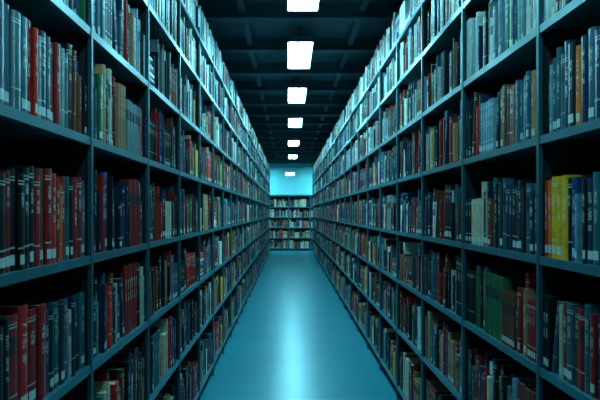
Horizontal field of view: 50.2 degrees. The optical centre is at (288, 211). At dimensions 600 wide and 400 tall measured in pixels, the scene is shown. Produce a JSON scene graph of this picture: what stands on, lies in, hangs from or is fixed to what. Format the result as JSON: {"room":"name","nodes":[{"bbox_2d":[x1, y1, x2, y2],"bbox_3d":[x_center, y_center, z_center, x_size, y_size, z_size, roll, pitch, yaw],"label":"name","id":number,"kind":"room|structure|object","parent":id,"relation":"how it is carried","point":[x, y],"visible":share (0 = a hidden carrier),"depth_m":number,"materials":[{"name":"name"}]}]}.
{"room":"library","nodes":[
{"label":"library","id":0,"kind":"room"},
{"bbox_2d":[268,164,313,194],"bbox_3d":[0.100,-0.250,25.400,4.800,3.500,0.100,0,0,0],"label":"wall","id":1,"kind":"structure","parent":0,"point":[301,183],"depth_m":25.35,"materials":[{"name":"paint"}]},
{"bbox_2d":[285,172,294,175],"bbox_3d":[0.040,-1.500,25.319,0.400,0.160,0.062,0,0,0],"label":"wall light","id":2,"kind":"object","parent":1,"relation":"attached to","point":[286,173],"visible":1,"depth_m":25.29,"materials":[{"name":"paint"}]},
{"bbox_2d":[197,0,403,163],"bbox_3d":[0.100,-1.927,11.175,4.800,0.145,28.350,0,0,0],"label":"ceiling","id":3,"kind":"structure","parent":0,"point":[272,133],"depth_m":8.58,"materials":[{"name":"black paint"}]},
{"bbox_2d":[288,153,296,158],"bbox_3d":[0.122,-1.899,20.900,0.290,0.203,1.280,0,0,0],"label":"ceiling light","id":4,"kind":"object","parent":3,"relation":"attached to","point":[290,155],"depth_m":20.56,"materials":[{"name":"white plastic"}]},
{"bbox_2d":[288,138,299,145],"bbox_3d":[0.122,-1.899,16.800,0.290,0.203,1.280,0,0,0],"label":"ceiling light","id":5,"kind":"object","parent":3,"relation":"attached to","point":[291,141],"depth_m":16.34,"materials":[{"name":"white plastic"}]},
{"bbox_2d":[288,116,302,126],"bbox_3d":[0.122,-1.899,12.950,0.290,0.203,1.280,0,0,0],"label":"ceiling light","id":6,"kind":"object","parent":3,"relation":"attached to","point":[293,121],"depth_m":12.73,"materials":[{"name":"white plastic"}]},
{"bbox_2d":[287,77,306,102],"bbox_3d":[0.122,-1.899,9.930,0.290,0.203,1.280,0,0,0],"label":"ceiling light","id":7,"kind":"object","parent":3,"relation":"attached to","point":[297,92],"depth_m":9.64,"materials":[{"name":"white plastic"}]},
{"bbox_2d":[287,28,313,68],"bbox_3d":[0.122,-1.899,7.400,0.290,0.203,1.280,0,0,0],"label":"ceiling light","id":8,"kind":"object","parent":3,"relation":"attached to","point":[299,48],"depth_m":7.18,"materials":[{"name":"white plastic"}]},
{"bbox_2d":[286,0,319,11],"bbox_3d":[0.122,-1.899,5.100,0.290,0.203,1.280,0,0,0],"label":"ceiling light","id":9,"kind":"object","parent":3,"relation":"attached to","point":[291,5],"depth_m":5.58,"materials":[{"name":"white plastic"}]},
{"bbox_2d":[200,251,400,399],"bbox_3d":[0.100,1.550,11.175,4.800,0.100,28.350,0,0,0],"label":"floor","id":10,"kind":"structure","parent":0,"point":[294,338],"depth_m":7.08,"materials":[{"name":"plastic"}]},
{"bbox_2d":[0,0,269,399],"bbox_3d":[-0.852,0.035,10.838,0.328,2.930,24.455,0,0,0],"label":"bookcase","id":11,"kind":"object","parent":10,"relation":"on","point":[28,139],"visible":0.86,"depth_m":3.14,"materials":[{"name":"metal"}]},
{"bbox_2d":[0,0,269,399],"bbox_3d":[-0.828,-0.142,10.837,0.265,3.045,24.412,0,0,0],"label":"books","id":12,"kind":"object","parent":11,"relation":"in","point":[42,212],"visible":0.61,"depth_m":2.63,"materials":[{"name":"paper"}]},
{"bbox_2d":[270,195,311,250],"bbox_3d":[0.000,0.415,24.902,3.400,2.170,0.316,0,0,0],"label":"bookcase","id":13,"kind":"object","parent":10,"relation":"on","point":[288,198],"visible":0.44,"depth_m":25.05,"materials":[{"name":"metal"}]},
{"bbox_2d":[270,199,311,247],"bbox_3d":[0.000,0.447,24.889,3.314,1.907,0.263,0,0,0],"label":"books","id":14,"kind":"object","parent":13,"relation":"in","point":[303,202],"visible":0.45,"depth_m":24.77,"materials":[{"name":"paper"}]},
{"bbox_2d":[312,0,599,399],"bbox_3d":[1.022,0.035,10.895,0.328,2.930,25.110,0,0,0],"label":"bookcase","id":15,"kind":"object","parent":10,"relation":"on","point":[573,150],"visible":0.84,"depth_m":3.17,"materials":[{"name":"metal"}]},
{"bbox_2d":[313,0,599,399],"bbox_3d":[0.997,-0.143,10.895,0.260,3.045,25.066,0,0,0],"label":"books","id":16,"kind":"object","parent":15,"relation":"in","point":[501,300],"visible":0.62,"depth_m":2.97,"materials":[{"name":"paper"}]}
]}

